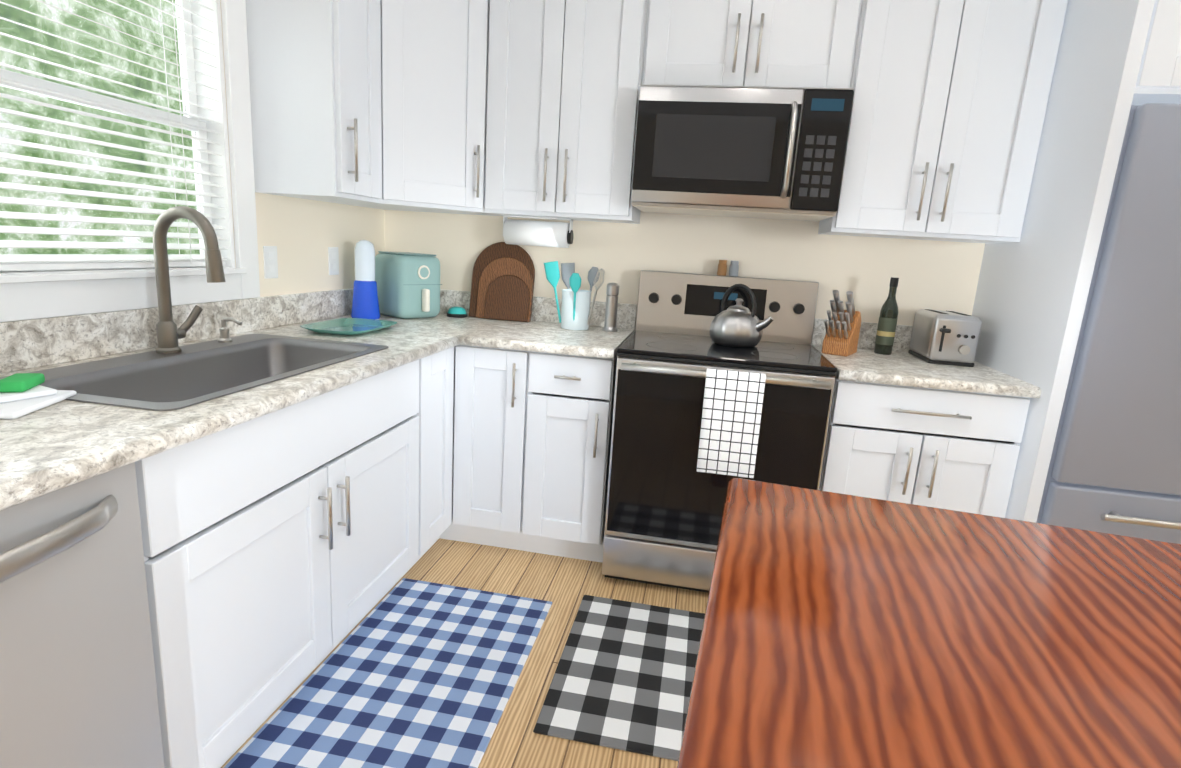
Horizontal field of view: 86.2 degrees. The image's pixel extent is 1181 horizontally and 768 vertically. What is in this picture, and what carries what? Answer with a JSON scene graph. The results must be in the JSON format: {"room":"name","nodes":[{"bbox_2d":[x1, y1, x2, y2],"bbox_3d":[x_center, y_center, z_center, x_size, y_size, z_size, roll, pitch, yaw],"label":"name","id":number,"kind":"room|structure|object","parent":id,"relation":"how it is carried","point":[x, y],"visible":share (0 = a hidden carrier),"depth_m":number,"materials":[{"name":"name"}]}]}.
{"room":"kitchen","nodes":[
{"label":"kitchen","id":0,"kind":"room"},
{"bbox_2d":[220,0,384,296],"bbox_3d":[-1.417,-0.295,1.201,0.120,2.440,4.140,6,12,10],"label":"wall","id":1,"kind":"structure","parent":0,"point":[302,235],"depth_m":2.50,"materials":[{"name":"beige paint"}]},
{"bbox_2d":[0,0,259,321],"bbox_3d":[-1.286,-0.734,1.599,0.154,1.086,1.077,6,12,10],"label":"window","id":2,"kind":"structure","parent":1,"relation":"in","point":[30,295],"depth_m":1.95,"materials":[{"name":"white wood"}]},
{"bbox_2d":[0,0,227,270],"bbox_3d":[-1.268,-0.732,1.595,0.060,0.869,0.855,6,12,10],"label":"window blinds","id":3,"kind":"object","parent":2,"relation":"attached to","point":[28,262],"visible":0.94,"depth_m":1.64,"materials":[{"name":"white plastic"}]},
{"bbox_2d":[263,246,277,278],"bbox_3d":[-1.154,-0.439,2.280,0.006,0.115,0.072,6,12,10],"label":"electrical outlet plate","id":4,"kind":"object","parent":1,"relation":"attached to","point":[270,262],"visible":1,"depth_m":2.27,"materials":[{"name":"white plastic"}]},
{"bbox_2d":[245,0,381,202],"bbox_3d":[-0.922,-1.115,2.177,0.361,0.915,0.290,6,12,10],"label":"upper cabinet","id":5,"kind":"object","parent":1,"relation":"attached to","point":[315,80],"visible":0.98,"depth_m":2.09,"materials":[{"name":"white paint"}]},
{"bbox_2d":[328,247,338,274],"bbox_3d":[-1.082,-0.518,2.660,0.006,0.115,0.072,6,12,10],"label":"electrical outlet plate","id":6,"kind":"object","parent":1,"relation":"attached to","point":[333,260],"visible":1,"depth_m":2.65,"materials":[{"name":"white plastic"}]},
{"bbox_2d":[221,538,708,767],"bbox_3d":[0.821,1.165,1.076,4.840,0.080,4.140,6,12,10],"label":"floor","id":7,"kind":"structure","parent":0,"point":[564,585],"depth_m":2.33,"materials":[{"name":"brown wood"}]},
{"bbox_2d":[0,462,163,767],"bbox_3d":[-1.139,0.584,0.937,0.666,0.871,0.608,6,12,10],"label":"dishwasher","id":8,"kind":"object","parent":7,"relation":"on","point":[78,687],"visible":0.92,"depth_m":1.01,"materials":[{"name":"silver metal"}]},
{"bbox_2d":[135,359,418,767],"bbox_3d":[-0.994,0.410,1.765,0.656,0.875,1.100,6,12,10],"label":"base cabinet","id":9,"kind":"object","parent":7,"relation":"on","point":[281,550],"visible":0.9,"depth_m":1.48,"materials":[{"name":"white paint"}]},
{"bbox_2d":[224,578,551,767],"bbox_3d":[-0.521,0.871,1.827,0.582,0.008,1.070,6,12,10],"label":"area rug","id":10,"kind":"object","parent":7,"relation":"on","point":[409,673],"visible":1,"depth_m":1.81,"materials":[{"name":"blue fabric"}]},
{"bbox_2d":[396,345,529,582],"bbox_3d":[-0.682,0.222,2.717,0.915,0.875,0.913,6,12,10],"label":"base cabinet","id":11,"kind":"object","parent":7,"relation":"on","point":[472,413],"visible":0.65,"depth_m":2.48,"materials":[{"name":"white paint"}]},
{"bbox_2d":[0,288,470,509],"bbox_3d":[-0.982,-0.059,1.504,0.678,0.149,3.249,6,12,10],"label":"countertop","id":12,"kind":"structure","parent":11,"relation":"on","point":[54,447],"depth_m":1.49,"materials":[{"name":"white stone"}]},
{"bbox_2d":[0,373,76,418],"bbox_3d":[-1.092,0.019,1.184,0.134,0.045,0.186,1,12,-10],"label":"dish towel","id":13,"kind":"object","parent":12,"relation":"on","point":[21,394],"visible":1,"depth_m":1.19,"materials":[{"name":"white fabric"}]},
{"bbox_2d":[153,206,225,353],"bbox_3d":[-1.070,-0.282,1.733,0.216,0.393,0.145,6,12,10],"label":"gooseneck faucet","id":14,"kind":"object","parent":12,"relation":"on","point":[169,334],"visible":1,"depth_m":1.68,"materials":[{"name":"silver metal"}]},
{"bbox_2d":[0,334,387,410],"bbox_3d":[-0.980,0.046,1.697,0.500,0.219,0.880,6,12,10],"label":"stainless steel sink","id":15,"kind":"object","parent":12,"relation":"in","point":[192,374],"visible":0.33,"depth_m":1.72,"materials":[{"name":"grey metal"}]},
{"bbox_2d":[218,317,242,342],"bbox_3d":[-1.105,-0.167,1.937,0.081,0.078,0.038,6,12,10],"label":"soap dispenser pump","id":16,"kind":"object","parent":15,"relation":"on","point":[224,334],"visible":1,"depth_m":1.93,"materials":[{"name":"silver metal"}]},
{"bbox_2d":[300,318,396,335],"bbox_3d":[-0.893,-0.212,2.355,0.250,0.022,0.360,6,12,10],"label":"glass platter","id":17,"kind":"object","parent":12,"relation":"on","point":[349,326],"visible":1,"depth_m":2.38,"materials":[{"name":"teal glass"}]},
{"bbox_2d":[351,240,379,318],"bbox_3d":[-0.957,-0.444,2.682,0.120,0.328,0.120,6,12,10],"label":"blender","id":18,"kind":"object","parent":12,"relation":"on","point":[365,303],"visible":0.98,"depth_m":2.65,"materials":[{"name":"blue plastic"}]},
{"bbox_2d":[375,251,441,318],"bbox_3d":[-0.810,-0.442,2.827,0.280,0.281,0.216,14,16,39],"label":"air fryer","id":19,"kind":"object","parent":12,"relation":"on","point":[408,285],"visible":0.9,"depth_m":2.75,"materials":[{"name":"sage green plastic"},{"name":"cream plastic"}]},
{"bbox_2d":[447,307,466,317],"bbox_3d":[-0.625,-0.339,2.958,0.096,0.047,0.096,6,12,10],"label":"dome","id":20,"kind":"object","parent":12,"relation":"on","point":[456,312],"visible":1,"depth_m":2.92,"materials":[{"name":"teal plastic"}]},
{"bbox_2d":[469,242,534,321],"bbox_3d":[-0.411,-0.480,2.937,0.300,0.355,0.109,6,12,10],"label":"cutting boards","id":21,"kind":"object","parent":12,"relation":"on","point":[503,280],"visible":0.98,"depth_m":2.92,"materials":[{"name":"brown wood"}]},
{"bbox_2d":[468,296,636,358],"bbox_3d":[-0.132,-0.254,2.644,0.572,0.149,0.665,6,12,10],"label":"countertop","id":22,"kind":"structure","parent":11,"relation":"on","point":[544,333],"depth_m":2.61,"materials":[{"name":"white stone"}]},
{"bbox_2d":[544,261,604,329],"bbox_3d":[-0.073,-0.388,2.768,0.264,0.290,0.191,6,12,10],"label":"utensil crock","id":23,"kind":"object","parent":22,"relation":"on","point":[576,311],"visible":1,"depth_m":2.73,"materials":[{"name":"white ceramic"}]},
{"bbox_2d":[602,283,618,331],"bbox_3d":[0.093,-0.339,2.774,0.068,0.212,0.068,6,12,10],"label":"pepper mill","id":24,"kind":"object","parent":22,"relation":"on","point":[611,307],"visible":1,"depth_m":2.75,"materials":[{"name":"silver metal"}]},
{"bbox_2d":[522,351,616,561],"bbox_3d":[-0.048,0.257,2.737,0.328,0.875,0.656,6,12,10],"label":"base cabinet","id":25,"kind":"object","parent":7,"relation":"on","point":[570,404],"visible":0.9,"depth_m":2.45,"materials":[{"name":"white paint"}]},
{"bbox_2d":[533,595,704,760],"bbox_3d":[0.392,0.905,1.935,0.980,0.008,0.700,6,12,10],"label":"area rug","id":26,"kind":"object","parent":7,"relation":"on","point":[623,676],"visible":0.54,"depth_m":1.90,"materials":[{"name":"black fabric"}]},
{"bbox_2d":[602,270,836,592],"bbox_3d":[0.499,0.174,2.552,0.760,1.184,0.738,6,12,10],"label":"electric range","id":27,"kind":"object","parent":7,"relation":"on","point":[666,500],"visible":0.83,"depth_m":2.33,"materials":[{"name":"silver metal"}]},
{"bbox_2d":[717,260,738,276],"bbox_3d":[0.599,-0.504,2.746,0.090,0.066,0.040,6,12,10],"label":"jar","id":28,"kind":"object","parent":27,"relation":"on","point":[733,268],"visible":0.96,"depth_m":2.73,"materials":[{"name":"brown"}]},
{"bbox_2d":[697,368,765,477],"bbox_3d":[0.481,0.134,2.174,0.195,0.362,0.048,6,12,10],"label":"towel","id":29,"kind":"object","parent":27,"relation":"hanging from","point":[731,419],"visible":1,"depth_m":2.15,"materials":[{"name":"white fabric"}]},
{"bbox_2d":[710,284,773,346],"bbox_3d":[0.605,-0.279,2.533,0.238,0.244,0.211,6,12,10],"label":"kettle","id":30,"kind":"object","parent":27,"relation":"on","point":[738,324],"visible":1,"depth_m":2.48,"materials":[{"name":"grey metal"}]},
{"bbox_2d":[819,378,1029,517],"bbox_3d":[1.194,0.381,2.526,0.622,0.875,0.656,6,12,10],"label":"base cabinet","id":31,"kind":"object","parent":7,"relation":"on","point":[947,449],"visible":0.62,"depth_m":2.20,"materials":[{"name":"white paint"}]},
{"bbox_2d":[812,318,1040,397],"bbox_3d":[1.222,-0.119,2.414,0.627,0.149,0.665,6,12,10],"label":"countertop","id":32,"kind":"structure","parent":31,"relation":"on","point":[901,368],"depth_m":2.24,"materials":[{"name":"white stone"}]},
{"bbox_2d":[822,290,860,356],"bbox_3d":[0.997,-0.245,2.506,0.100,0.253,0.216,12,15,34],"label":"knife block","id":33,"kind":"object","parent":32,"relation":"on","point":[841,337],"visible":1,"depth_m":2.48,"materials":[{"name":"brown wood"}]},
{"bbox_2d":[874,277,898,354],"bbox_3d":[1.222,-0.278,2.587,0.070,0.312,0.070,6,12,10],"label":"wine bottle","id":34,"kind":"object","parent":32,"relation":"on","point":[886,329],"visible":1,"depth_m":2.57,"materials":[{"name":"green glass"}]},
{"bbox_2d":[908,309,981,366],"bbox_3d":[1.408,-0.187,2.508,0.170,0.191,0.300,6,12,10],"label":"stainless toaster","id":35,"kind":"object","parent":32,"relation":"on","point":[945,337],"visible":1,"depth_m":2.40,"materials":[{"name":"silver metal"}]},
{"bbox_2d":[677,478,1180,767],"bbox_3d":[0.591,0.777,0.483,1.120,0.899,1.220,7,13,14],"label":"island table","id":36,"kind":"object","parent":7,"relation":"on","point":[839,630],"visible":1,"depth_m":0.65,"materials":[{"name":"brown wood"}]},
{"bbox_2d":[972,0,1154,522],"bbox_3d":[1.558,-0.274,2.289,0.040,2.299,0.720,6,12,10],"label":"end panel","id":37,"kind":"object","parent":7,"relation":"on","point":[1032,292],"visible":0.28,"depth_m":2.04,"materials":[{"name":"white paint"}]},
{"bbox_2d":[1036,103,1180,543],"bbox_3d":[2.005,0.044,2.208,0.903,1.770,0.781,6,12,10],"label":"refrigerator","id":38,"kind":"object","parent":7,"relation":"on","point":[1115,465],"visible":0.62,"depth_m":1.92,"materials":[{"name":"silver metal"}]},
{"bbox_2d":[384,210,984,327],"bbox_3d":[1.326,-0.457,2.733,4.720,2.440,0.120,6,12,10],"label":"wall","id":39,"kind":"structure","parent":0,"point":[937,275],"depth_m":2.78,"materials":[{"name":"beige paint"}]},
{"bbox_2d":[309,0,499,215],"bbox_3d":[-0.716,-1.192,2.588,0.614,0.915,0.613,6,12,10],"label":"upper cabinet","id":40,"kind":"object","parent":39,"relation":"attached to","point":[434,56],"visible":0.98,"depth_m":2.42,"materials":[{"name":"white paint"}]},
{"bbox_2d":[484,0,647,223],"bbox_3d":[-0.090,-1.157,2.607,0.622,0.915,0.361,6,12,10],"label":"upper cabinet","id":41,"kind":"object","parent":39,"relation":"attached to","point":[564,79],"visible":0.96,"depth_m":2.48,"materials":[{"name":"white paint"}]},
{"bbox_2d":[503,215,573,247],"bbox_3d":[-0.231,-0.672,2.788,0.308,0.124,0.108,6,12,10],"label":"paper towel roll","id":42,"kind":"object","parent":41,"relation":"attached to","point":[539,233],"visible":1,"depth_m":2.75,"materials":[{"name":"white paper"}]},
{"bbox_2d":[642,0,862,87],"bbox_3d":[0.606,-1.326,2.439,0.764,0.428,0.361,6,12,10],"label":"upper cabinet","id":43,"kind":"object","parent":39,"relation":"attached to","point":[784,43],"visible":0.67,"depth_m":2.31,"materials":[{"name":"white paint"}]},
{"bbox_2d":[631,84,854,221],"bbox_3d":[0.569,-0.891,2.477,0.760,0.432,0.470,6,12,10],"label":"microwave","id":44,"kind":"object","parent":43,"relation":"attached to","point":[778,153],"visible":1,"depth_m":2.31,"materials":[{"name":"silver metal"}]},
{"bbox_2d":[818,0,1067,242],"bbox_3d":[1.289,-1.019,2.373,0.657,0.915,0.361,6,12,10],"label":"upper cabinet","id":45,"kind":"object","parent":39,"relation":"attached to","point":[949,104],"visible":1,"depth_m":2.25,"materials":[{"name":"white paint"}]},
{"bbox_2d":[1131,0,1180,104],"bbox_3d":[2.087,-1.100,1.999,0.930,0.500,0.756,6,12,10],"label":"upper cabinet","id":46,"kind":"object","parent":39,"relation":"attached to","point":[1159,78],"visible":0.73,"depth_m":1.77,"materials":[{"name":"white paint"}]},
{"label":"outside","id":47,"kind":"structure","parent":0,"visible":0},
{"bbox_2d":[0,0,199,253],"bbox_3d":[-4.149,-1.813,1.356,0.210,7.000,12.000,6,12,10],"label":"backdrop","id":48,"kind":"structure","parent":47,"point":[84,52],"depth_m":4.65,"materials":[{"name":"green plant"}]}
]}

